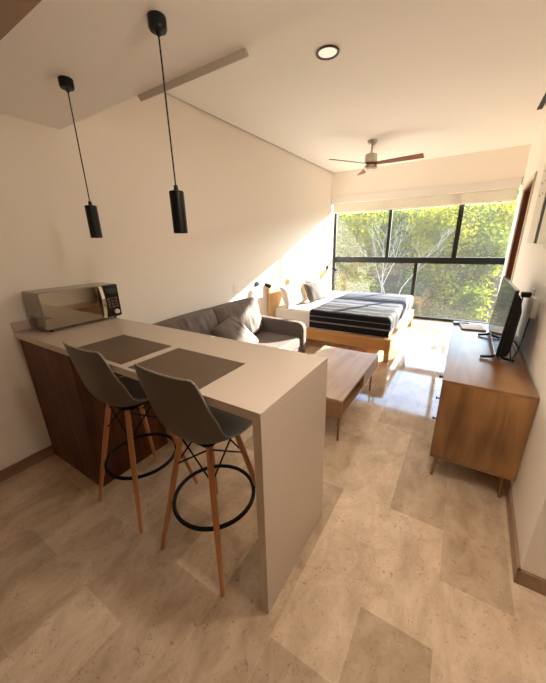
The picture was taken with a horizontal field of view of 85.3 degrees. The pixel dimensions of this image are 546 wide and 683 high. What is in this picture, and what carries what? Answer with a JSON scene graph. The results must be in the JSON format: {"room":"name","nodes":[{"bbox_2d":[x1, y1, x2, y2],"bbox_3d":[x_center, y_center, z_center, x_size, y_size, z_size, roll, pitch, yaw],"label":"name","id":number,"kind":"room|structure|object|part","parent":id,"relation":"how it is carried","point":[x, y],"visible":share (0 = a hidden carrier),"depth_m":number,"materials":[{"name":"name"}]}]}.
{"room":"studio apartment","nodes":[
{"label":"studio apartment","id":0,"kind":"room"},
{"bbox_2d":[0,92,334,469],"bbox_3d":[-0.994,-1.051,3.381,0.200,3.100,8.950,10,22,31],"label":"wall","id":1,"kind":"structure","parent":0,"point":[258,210],"depth_m":2.78,"materials":[{"name":"beige paint"}]},
{"bbox_2d":[0,0,41,39],"bbox_3d":[-0.577,-0.508,-0.698,4.820,0.190,2.555,10,22,31],"label":"trim","id":2,"kind":"structure","parent":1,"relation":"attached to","point":[12,12],"depth_m":0.82,"materials":[{"name":"brown paint"}]},
{"bbox_2d":[0,445,54,481],"bbox_3d":[-2.515,1.262,1.316,0.014,0.085,2.740,10,22,31],"label":"baseboard","id":3,"kind":"structure","parent":1,"relation":"attached to","point":[41,455],"depth_m":2.26,"materials":[{"name":"brown wood"}]},
{"bbox_2d":[233,284,237,292],"bbox_3d":[-0.514,-0.727,4.069,0.010,0.116,0.080,10,22,31],"label":"wall plate","id":4,"kind":"object","parent":1,"relation":"attached to","point":[234,285],"visible":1,"depth_m":4.06,"materials":[{"name":"white plastic"}]},
{"bbox_2d":[171,95,321,167],"bbox_3d":[-0.144,-2.796,4.074,0.015,0.024,5.264,10,22,31],"label":"trim","id":5,"kind":"structure","parent":1,"relation":"attached to","point":[171,95],"depth_m":3.48,"materials":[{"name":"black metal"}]},
{"bbox_2d":[255,281,270,287],"bbox_3d":[-0.148,-0.857,4.487,0.250,0.118,0.086,-3,19,-6],"label":"light","id":6,"kind":"object","parent":1,"relation":"attached to","point":[257,284],"visible":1,"depth_m":4.47,"materials":[{"name":"black metal"}]},
{"bbox_2d":[0,0,351,128],"bbox_3d":[-0.381,-1.033,-0.526,4.820,0.690,3.330,10,22,31],"label":"ceiling","id":7,"kind":"structure","parent":0,"point":[110,53],"depth_m":1.26,"materials":[{"name":"beige paint"}]},
{"bbox_2d":[57,75,102,237],"bbox_3d":[-1.042,-0.969,1.620,0.068,0.760,0.068,10,22,31],"label":"pendant lamp","id":8,"kind":"object","parent":7,"relation":"hanging from","point":[66,83],"visible":1,"depth_m":1.67,"materials":[{"name":"black plastic"}]},
{"bbox_3d":[-1.043,-1.035,1.598,0.006,0.520,0.006,10,22,31],"label":"cord","id":9,"kind":"part","parent":8,"relation":"part of","materials":[{"name":"black plastic"}]},
{"bbox_3d":[-1.036,-0.701,1.709,0.062,0.195,0.062,10,22,31],"label":"lamp shade","id":10,"kind":"part","parent":8,"relation":"part of","materials":[{"name":"black plastic"}]},
{"bbox_2d":[147,10,187,232],"bbox_3d":[-0.426,-0.852,1.226,0.068,0.760,0.068,10,22,31],"label":"pendant lamp","id":11,"kind":"object","parent":7,"relation":"hanging from","point":[157,24],"visible":1,"depth_m":1.26,"materials":[{"name":"black plastic"}]},
{"bbox_3d":[-0.427,-0.918,1.204,0.006,0.520,0.006,10,22,31],"label":"cord","id":12,"kind":"part","parent":11,"relation":"part of","materials":[{"name":"black plastic"}]},
{"bbox_3d":[-0.420,-0.584,1.315,0.062,0.195,0.062,10,22,31],"label":"lamp shade","id":13,"kind":"part","parent":11,"relation":"part of","materials":[{"name":"black plastic"}]},
{"bbox_2d":[137,48,248,101],"bbox_3d":[-0.438,-1.327,1.496,0.778,0.031,0.017,10,22,31],"label":"trim","id":14,"kind":"structure","parent":7,"relation":"attached to","point":[240,54],"depth_m":1.45,"materials":[{"name":"white paint"}]},
{"bbox_2d":[0,318,545,682],"bbox_3d":[1.169,0.852,2.614,5.220,0.120,8.950,10,22,31],"label":"floor","id":15,"kind":"structure","parent":0,"point":[404,574],"depth_m":1.52,"materials":[{"name":"tile"}]},
{"bbox_2d":[62,341,197,533],"bbox_3d":[-0.858,0.498,1.855,0.466,1.127,0.470,10,22,31],"label":"bar stool","id":16,"kind":"object","parent":15,"relation":"on","point":[124,393],"visible":0.77,"depth_m":1.70,"materials":[{"name":"grey plastic"}]},
{"bbox_3d":[-1.067,0.710,1.876,0.209,0.719,0.031,-6,19,-13],"label":"leg","id":17,"kind":"part","parent":16,"relation":"part of","materials":[{"name":"brown wood"}]},
{"bbox_3d":[-0.861,0.352,1.809,0.200,0.026,0.200,10,22,31],"label":"mount plate","id":18,"kind":"part","parent":16,"relation":"part of","materials":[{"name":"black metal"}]},
{"bbox_3d":[-0.803,0.757,1.718,0.031,0.719,0.209,-5,19,-11],"label":"leg","id":19,"kind":"part","parent":16,"relation":"part of","materials":[{"name":"brown wood"}]},
{"bbox_3d":[-0.902,0.624,2.125,0.031,0.719,0.209,-6,19,-13],"label":"leg","id":20,"kind":"part","parent":16,"relation":"part of","materials":[{"name":"brown wood"}]},
{"bbox_3d":[-0.639,0.670,1.968,0.209,0.719,0.031,-6,19,-13],"label":"leg","id":21,"kind":"part","parent":16,"relation":"part of","materials":[{"name":"brown wood"}]},
{"bbox_2d":[11,317,327,613],"bbox_3d":[-0.764,0.471,1.946,2.103,1.110,0.605,10,22,31],"label":"breakfast bar","id":22,"kind":"object","parent":15,"relation":"on","point":[282,392],"visible":0.78,"depth_m":1.53,"materials":[{"name":"beige stone"}]},
{"bbox_2d":[21,282,121,331],"bbox_3d":[-1.485,-0.274,2.250,0.292,0.273,0.546,10,22,31],"label":"microwave oven","id":23,"kind":"object","parent":22,"relation":"on","point":[48,309],"visible":1,"depth_m":2.12,"materials":[{"name":"metal"}]},
{"bbox_3d":[-1.429,-0.252,2.142,0.016,0.245,0.413,10,22,31],"label":"door","id":24,"kind":"part","parent":23,"relation":"part of","materials":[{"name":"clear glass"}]},
{"bbox_3d":[-1.306,-0.300,2.285,0.033,0.245,0.026,10,22,31],"label":"handle","id":25,"kind":"part","parent":23,"relation":"part of","materials":[{"name":"silver metal"}]},
{"bbox_3d":[-1.286,-0.328,2.360,0.015,0.245,0.125,10,22,31],"label":"control panel","id":26,"kind":"part","parent":23,"relation":"part of","materials":[{"name":"black plastic"}]},
{"bbox_2d":[77,335,170,363],"bbox_3d":[-0.868,0.034,1.709,0.470,0.003,0.310,10,22,31],"label":"place mat","id":27,"kind":"object","parent":22,"relation":"on","point":[121,349],"visible":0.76,"depth_m":1.69,"materials":[{"name":"fabric"}]},
{"bbox_2d":[13,317,327,423],"bbox_3d":[-0.774,0.025,1.797,2.103,0.040,0.605,10,22,31],"label":"countertop","id":28,"kind":"structure","parent":22,"relation":"on","point":[269,376],"depth_m":1.50,"materials":[{"name":"beige stone"}]},
{"bbox_2d":[129,348,244,388],"bbox_3d":[-0.417,0.115,1.433,0.470,0.003,0.310,10,22,31],"label":"place mat","id":29,"kind":"object","parent":22,"relation":"on","point":[202,369],"visible":0.76,"depth_m":1.42,"materials":[{"name":"fabric"}]},
{"bbox_3d":[0.113,0.675,1.437,0.038,1.006,0.604,10,22,31],"label":"panel","id":30,"kind":"part","parent":22,"relation":"part of","materials":[{"name":"beige stone"}]},
{"bbox_2d":[134,363,255,596],"bbox_3d":[-0.324,0.592,1.535,0.466,1.127,0.470,10,22,31],"label":"bar stool","id":31,"kind":"object","parent":15,"relation":"on","point":[178,404],"visible":0.88,"depth_m":1.34,"materials":[{"name":"grey plastic"}]},
{"bbox_3d":[-0.532,0.805,1.556,0.209,0.719,0.031,-6,19,-13],"label":"leg","id":32,"kind":"part","parent":31,"relation":"part of","materials":[{"name":"brown wood"}]},
{"bbox_3d":[-0.326,0.447,1.489,0.200,0.026,0.200,10,22,31],"label":"mount plate","id":33,"kind":"part","parent":31,"relation":"part of","materials":[{"name":"black metal"}]},
{"bbox_3d":[-0.269,0.851,1.399,0.155,0.719,0.155,10,22,31],"label":"leg","id":34,"kind":"part","parent":31,"relation":"part of","materials":[{"name":"brown wood"}]},
{"bbox_3d":[-0.368,0.718,1.805,0.031,0.719,0.209,-6,19,-13],"label":"leg","id":35,"kind":"part","parent":31,"relation":"part of","materials":[{"name":"brown wood"}]},
{"bbox_3d":[-0.104,0.764,1.647,0.209,0.719,0.031,-6,19,-13],"label":"leg","id":36,"kind":"part","parent":31,"relation":"part of","materials":[{"name":"brown wood"}]},
{"bbox_2d":[153,297,305,352],"bbox_3d":[-0.453,0.077,3.417,0.960,0.914,1.850,10,22,31],"label":"sofa","id":37,"kind":"object","parent":15,"relation":"on","point":[281,333],"visible":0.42,"depth_m":3.70,"materials":[{"name":"grey fabric"}]},
{"bbox_2d":[153,308,217,335],"bbox_3d":[-0.875,-0.036,3.138,0.344,0.502,0.864,10,22,31],"label":"cushion","id":38,"kind":"object","parent":37,"relation":"on","point":[202,321],"depth_m":3.08,"materials":[{"name":"grey fabric"}]},
{"bbox_2d":[211,316,258,343],"bbox_3d":[-0.417,-0.059,3.377,0.398,0.372,0.456,4,19,15],"label":"throw pillow","id":39,"kind":"object","parent":37,"relation":"on","point":[232,328],"visible":0.63,"depth_m":3.29,"materials":[{"name":"grey fabric"}]},
{"bbox_2d":[211,297,262,334],"bbox_3d":[-0.444,-0.262,3.785,0.336,0.503,0.865,10,22,31],"label":"cushion","id":40,"kind":"object","parent":37,"relation":"on","point":[246,310],"depth_m":3.71,"materials":[{"name":"grey fabric"}]},
{"bbox_2d":[255,331,299,350],"bbox_3d":[-0.421,0.175,3.429,0.830,0.150,1.650,10,22,31],"label":"seat cushion","id":41,"kind":"object","parent":37,"relation":"on","point":[277,339],"depth_m":3.79,"materials":[{"name":"grey fabric"}]},
{"bbox_3d":[0.021,-0.092,4.137,0.940,0.520,0.100,10,22,31],"label":"arm","id":42,"kind":"part","parent":37,"relation":"part of"},
{"bbox_2d":[268,270,413,361],"bbox_3d":[1.365,-0.645,5.321,1.910,1.000,2.390,10,22,31],"label":"platform bed","id":43,"kind":"object","parent":15,"relation":"on","point":[275,299],"visible":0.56,"depth_m":4.55,"materials":[{"name":"brown wood"}]},
{"bbox_3d":[0.572,-0.785,5.797,0.040,1.000,2.390,10,22,31],"label":"headboard","id":44,"kind":"part","parent":43,"relation":"part of","materials":[{"name":"brown wood"}]},
{"bbox_2d":[275,290,410,338],"bbox_3d":[1.329,-0.574,5.276,1.815,0.295,2.040,10,22,31],"label":"mattress","id":45,"kind":"object","parent":43,"relation":"on","point":[299,312],"visible":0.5,"depth_m":4.80,"materials":[{"name":"white fabric"}]},
{"bbox_2d":[279,281,305,308],"bbox_3d":[0.338,-0.787,4.971,0.230,0.363,0.622,10,22,31],"label":"bed pillow","id":46,"kind":"object","parent":45,"relation":"on","point":[293,294],"visible":1,"depth_m":4.84,"materials":[{"name":"white fabric"}]},
{"bbox_2d":[304,282,321,301],"bbox_3d":[0.707,-0.872,5.210,0.195,0.308,0.360,16,25,42],"label":"bed pillow","id":47,"kind":"object","parent":45,"relation":"on","point":[312,290],"visible":1,"depth_m":5.12,"materials":[{"name":"grey fabric"}]},
{"bbox_2d":[305,277,323,294],"bbox_3d":[0.804,-1.032,5.676,0.234,0.358,0.624,10,22,31],"label":"bed pillow","id":48,"kind":"object","parent":45,"relation":"on","point":[317,279],"visible":0.49,"depth_m":5.67,"materials":[{"name":"white fabric"}]},
{"bbox_2d":[309,291,413,337],"bbox_3d":[1.614,-0.556,5.093,1.191,0.272,2.085,10,22,31],"label":"striped blanket","id":49,"kind":"object","parent":45,"relation":"on","point":[366,313],"visible":1,"depth_m":4.46,"materials":[{"name":"black fabric"}]},
{"bbox_3d":[0.793,-0.084,4.493,1.870,0.165,0.045,10,22,31],"label":"rail","id":50,"kind":"part","parent":43,"relation":"part of","materials":[{"name":"brown wood"}]},
{"bbox_3d":[1.562,0.201,4.094,0.065,0.162,0.050,10,22,31],"label":"leg","id":51,"kind":"part","parent":43,"relation":"part of","materials":[{"name":"brown wood"}]},
{"bbox_3d":[2.122,-0.240,4.868,0.044,0.165,2.050,10,22,31],"label":"foot rail","id":52,"kind":"part","parent":43,"relation":"part of","materials":[{"name":"brown wood"}]},
{"bbox_2d":[313,346,378,440],"bbox_3d":[0.585,0.455,2.993,0.625,0.420,1.160,10,22,31],"label":"coffee table","id":53,"kind":"object","parent":15,"relation":"on","point":[348,371],"visible":0.63,"depth_m":2.81,"materials":[{"name":"brown wood"}]},
{"bbox_3d":[0.544,0.710,2.472,0.020,0.267,0.020,10,22,31],"label":"leg","id":54,"kind":"part","parent":53,"relation":"part of","materials":[{"name":"brown wood"}]},
{"bbox_3d":[0.997,0.292,3.038,0.019,0.109,0.516,10,22,31],"label":"drawer","id":55,"kind":"part","parent":53,"relation":"part of","materials":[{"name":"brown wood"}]},
{"bbox_2d":[430,321,538,497],"bbox_3d":[1.714,0.400,2.551,0.492,0.757,1.680,10,22,31],"label":"sideboard","id":56,"kind":"object","parent":15,"relation":"on","point":[487,407],"visible":0.91,"depth_m":1.87,"materials":[{"name":"brown wood"}]},
{"bbox_3d":[1.151,0.864,2.108,0.060,0.182,0.028,-9,20,-23],"label":"leg","id":57,"kind":"part","parent":56,"relation":"part of","materials":[{"name":"brown wood"}]},
{"bbox_2d":[459,323,485,331],"bbox_3d":[1.972,-0.142,2.941,0.200,0.014,0.220,7,20,23],"label":"folder","id":58,"kind":"object","parent":56,"relation":"on","point":[473,327],"visible":1,"depth_m":2.91,"materials":[{"name":"white paper"}]},
{"bbox_3d":[1.282,0.549,1.853,0.468,0.540,0.018,10,22,31],"label":"panel","id":59,"kind":"part","parent":56,"relation":"part of","materials":[{"name":"brown wood"}]},
{"bbox_2d":[478,276,521,361],"bbox_3d":[1.839,-0.225,2.410,0.204,0.512,0.905,10,22,31],"label":"television","id":60,"kind":"object","parent":56,"relation":"on","point":[507,311],"visible":1,"depth_m":2.11,"materials":[{"name":"black plastic"}]},
{"bbox_3d":[1.839,-0.020,2.482,0.023,0.019,0.905,10,22,31],"label":"trim","id":61,"kind":"part","parent":60,"relation":"part of","materials":[{"name":"metal"}]},
{"bbox_3d":[1.854,-0.462,2.318,0.022,0.005,0.905,10,22,31],"label":"trim","id":62,"kind":"part","parent":60,"relation":"part of","materials":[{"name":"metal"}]},
{"bbox_3d":[1.473,0.921,1.915,0.029,0.181,0.053,10,22,31],"label":"leg","id":63,"kind":"part","parent":56,"relation":"part of","materials":[{"name":"brown wood"}]},
{"bbox_2d":[166,0,545,172],"bbox_3d":[1.284,-2.550,3.213,3.354,0.050,5.270,10,22,31],"label":"ceiling","id":64,"kind":"structure","parent":0,"point":[432,78],"depth_m":2.69,"materials":[{"name":"beige paint"}]},
{"bbox_2d":[316,45,339,59],"bbox_3d":[0.410,-2.169,2.229,0.178,0.012,0.178,10,22,31],"label":"recessed light","id":65,"kind":"object","parent":64,"relation":"in","point":[327,52],"visible":1,"depth_m":2.22,"materials":[{"name":"metal"}]},
{"bbox_2d":[318,47,336,57],"bbox_3d":[0.410,-2.171,2.228,0.136,0.005,0.136,-7,19,-16],"label":"diffuser","id":66,"kind":"object","parent":65,"relation":"attached to","point":[323,52],"depth_m":2.22,"materials":[{"name":"beige plastic"}]},
{"bbox_2d":[329,139,423,175],"bbox_3d":[1.545,-2.658,4.221,1.122,0.394,1.270,10,22,31],"label":"ceiling fan","id":67,"kind":"object","parent":64,"relation":"hanging from","point":[371,162],"visible":1,"depth_m":4.21,"materials":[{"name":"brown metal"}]},
{"bbox_3d":[1.085,-2.524,4.161,0.650,0.036,0.123,-10,20,-24],"label":"blade","id":68,"kind":"part","parent":67,"relation":"part of","materials":[{"name":"brown wood"}]},
{"bbox_2d":[364,167,375,171],"bbox_3d":[1.424,-2.509,4.339,0.168,0.042,0.168,10,22,31],"label":"diffuser","id":69,"kind":"object","parent":67,"relation":"attached to","point":[368,169],"depth_m":4.29,"materials":[{"name":"white glass"}]},
{"bbox_3d":[1.728,-2.520,4.106,0.653,0.036,0.123,10,22,31],"label":"blade","id":70,"kind":"part","parent":67,"relation":"part of","materials":[{"name":"brown wood"}]},
{"bbox_2d":[537,92,545,109],"bbox_3d":[2.510,-2.346,2.610,0.050,0.009,1.750,10,22,31],"label":"ceiling vent","id":71,"kind":"object","parent":64,"relation":"in","point":[543,101],"visible":1,"depth_m":3.14,"materials":[{"name":"black plastic"}]},
{"bbox_2d":[332,144,530,196],"bbox_3d":[2.733,-2.019,5.948,3.620,3.150,0.350,10,22,31],"label":"wall","id":72,"kind":"structure","parent":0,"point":[510,162],"depth_m":5.25,"materials":[{"name":"beige paint"}]},
{"bbox_2d":[332,177,521,213],"bbox_3d":[2.637,-2.704,5.607,3.190,0.330,0.115,10,22,31],"label":"roller blind","id":73,"kind":"object","parent":72,"relation":"attached to","point":[500,190],"visible":1,"depth_m":5.42,"materials":[{"name":"beige fabric"}]},
{"bbox_2d":[332,179,522,323],"bbox_3d":[2.826,-1.723,6.083,3.330,2.500,0.060,10,22,31],"label":"window","id":74,"kind":"structure","parent":72,"relation":"attached to","point":[453,259],"depth_m":6.05,"materials":[{"name":"black metal"}]},
{"bbox_2d":[497,117,545,578],"bbox_3d":[3.396,-0.916,2.591,1.950,3.150,5.320,10,22,31],"label":"wall","id":75,"kind":"structure","parent":0,"point":[528,488],"depth_m":1.77,"materials":[{"name":"beige paint"}]},
{"bbox_2d":[504,171,537,281],"bbox_3d":[3.416,-0.980,4.126,0.216,2.300,1.181,11,22,32],"label":"door","id":76,"kind":"structure","parent":75,"relation":"in","point":[528,188],"depth_m":4.31,"materials":[{"name":"red wood"}]},
{"bbox_2d":[509,296,539,358],"bbox_3d":[1.836,-0.103,2.171,0.269,0.427,0.099,-11,21,-26],"label":"signal box","id":77,"kind":"object","parent":75,"relation":"attached to","point":[534,302],"visible":0.91,"depth_m":2.12,"materials":[{"name":"white plastic"}]},
{"bbox_2d":[504,479,545,595],"bbox_3d":[2.806,0.803,2.323,1.764,0.085,3.334,10,22,31],"label":"baseboard","id":78,"kind":"structure","parent":75,"relation":"attached to","point":[526,579],"depth_m":1.49,"materials":[{"name":"brown wood"}]},
{"bbox_2d":[520,292,531,300],"bbox_3d":[1.934,-0.196,2.321,0.070,0.349,0.296,15,24,40],"label":"plug","id":79,"kind":"object","parent":75,"relation":"attached to","point":[523,294],"visible":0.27,"depth_m":2.33,"materials":[{"name":"black plastic"}]},
{"bbox_2d":[528,288,535,303],"bbox_3d":[2.040,-0.351,2.337,0.012,0.130,0.120,10,22,31],"label":"wall socket","id":80,"kind":"object","parent":75,"relation":"attached to","point":[533,290],"visible":0.58,"depth_m":2.30,"materials":[{"name":"white plastic"}]},
{"bbox_2d":[527,163,545,244],"bbox_3d":[2.165,-1.133,2.325,0.035,0.695,1.251,11,22,32],"label":"picture","id":81,"kind":"object","parent":75,"relation":"attached to","point":[537,233],"visible":1,"depth_m":2.54,"materials":[{"name":"black metal"}]},
{"label":"outside","id":82,"kind":"structure","parent":0,"visible":0},
{"bbox_2d":[335,246,503,322],"bbox_3d":[9.505,-6.295,21.860,60.000,5.197,34.000,10,22,31],"label":"ground","id":83,"kind":"structure","parent":82,"point":[391,279],"depth_m":15.82,"materials":[{"name":"green plant"}]},
{"bbox_2d":[336,212,376,265],"bbox_3d":[3.196,-6.282,17.687,5.622,6.059,4.504,2,19,10],"label":"tree","id":84,"kind":"object","parent":83,"relation":"on","point":[342,220],"visible":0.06,"depth_m":16.66,"materials":[{"name":"green plant"}]},
{"bbox_2d":[335,272,380,292],"bbox_3d":[3.261,-2.002,12.798,2.548,1.890,2.417,-1,18,2],"label":"shrub","id":85,"kind":"object","parent":83,"relation":"on","point":[362,282],"visible":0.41,"depth_m":12.59,"materials":[{"name":"green plant"}]},
{"bbox_2d":[335,210,402,289],"bbox_3d":[3.904,-5.085,14.303,4.474,6.655,3.930,-7,19,-16],"label":"tree","id":86,"kind":"object","parent":83,"relation":"on","point":[356,236],"visible":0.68,"depth_m":13.98,"materials":[{"name":"green plant"}]},
{"bbox_2d":[340,210,397,268],"bbox_3d":[6.326,-6.880,19.046,4.811,6.555,4.341,-4,19,-9],"label":"tree","id":87,"kind":"object","parent":83,"relation":"on","point":[381,210],"visible":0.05,"depth_m":18.89,"materials":[{"name":"green plant"}]},
{"bbox_2d":[365,207,440,284],"bbox_3d":[6.283,-5.307,14.518,4.790,5.550,4.411,16,25,42],"label":"tree","id":88,"kind":"object","parent":83,"relation":"on","point":[396,212],"visible":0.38,"depth_m":13.77,"materials":[{"name":"green plant"}]},
{"bbox_2d":[359,220,454,293],"bbox_3d":[4.491,-2.469,10.524,3.079,3.757,2.381,10,22,31],"label":"bare tree","id":89,"kind":"object","parent":83,"relation":"on","point":[393,250],"visible":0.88,"depth_m":10.77,"materials":[{"name":"white plant"}]},
{"bbox_2d":[382,265,442,310],"bbox_3d":[5.733,-2.032,12.105,2.520,2.121,2.266,-8,19,-18],"label":"shrub","id":90,"kind":"object","parent":83,"relation":"on","point":[422,291],"visible":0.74,"depth_m":11.85,"materials":[{"name":"green plant"}]},
{"bbox_2d":[415,304,457,318],"bbox_3d":[5.244,-0.661,10.170,1.846,1.126,1.478,10,22,31],"label":"shrub","id":91,"kind":"object","parent":83,"relation":"on","point":[437,314],"visible":0.24,"depth_m":10.08,"materials":[{"name":"green plant"}]},
{"bbox_2d":[394,203,489,309],"bbox_3d":[6.731,-3.567,12.427,3.463,5.872,3.904,-2,18,-3],"label":"tree","id":92,"kind":"object","parent":83,"relation":"on","point":[435,222],"visible":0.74,"depth_m":11.65,"materials":[{"name":"green plant"}]},
{"bbox_2d":[434,281,496,320],"bbox_3d":[6.824,-1.208,10.636,1.960,1.803,2.348,10,22,31],"label":"shrub","id":93,"kind":"object","parent":83,"relation":"on","point":[471,303],"visible":0.95,"depth_m":10.16,"materials":[{"name":"green plant"}]},
{"bbox_2d":[422,201,515,302],"bbox_3d":[8.416,-4.037,12.479,3.927,6.726,3.798,3,19,12],"label":"tree","id":94,"kind":"object","parent":83,"relation":"on","point":[489,249],"visible":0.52,"depth_m":11.85,"materials":[{"name":"green plant"}]},
{"bbox_2d":[459,193,519,267],"bbox_3d":[12.596,-6.702,17.175,4.477,5.995,5.098,-2,18,-3],"label":"tree","id":95,"kind":"object","parent":83,"relation":"on","point":[518,193],"visible":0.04,"depth_m":16.41,"materials":[{"name":"green plant"}]},
{"bbox_2d":[463,187,520,277],"bbox_3d":[11.314,-5.590,14.428,4.331,5.714,4.526,10,22,31],"label":"tree","id":96,"kind":"object","parent":83,"relation":"on","point":[510,215],"visible":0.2,"depth_m":14.04,"materials":[{"name":"green plant"}]},
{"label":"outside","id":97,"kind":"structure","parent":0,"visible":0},
{"bbox_2d":[338,190,519,245],"bbox_3d":[16.339,-17.891,41.640,120.000,10.192,40.000,10,22,31],"label":"sky","id":98,"kind":"structure","parent":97,"point":[518,190],"depth_m":37.01,"materials":[{"name":"white"}]}
]}

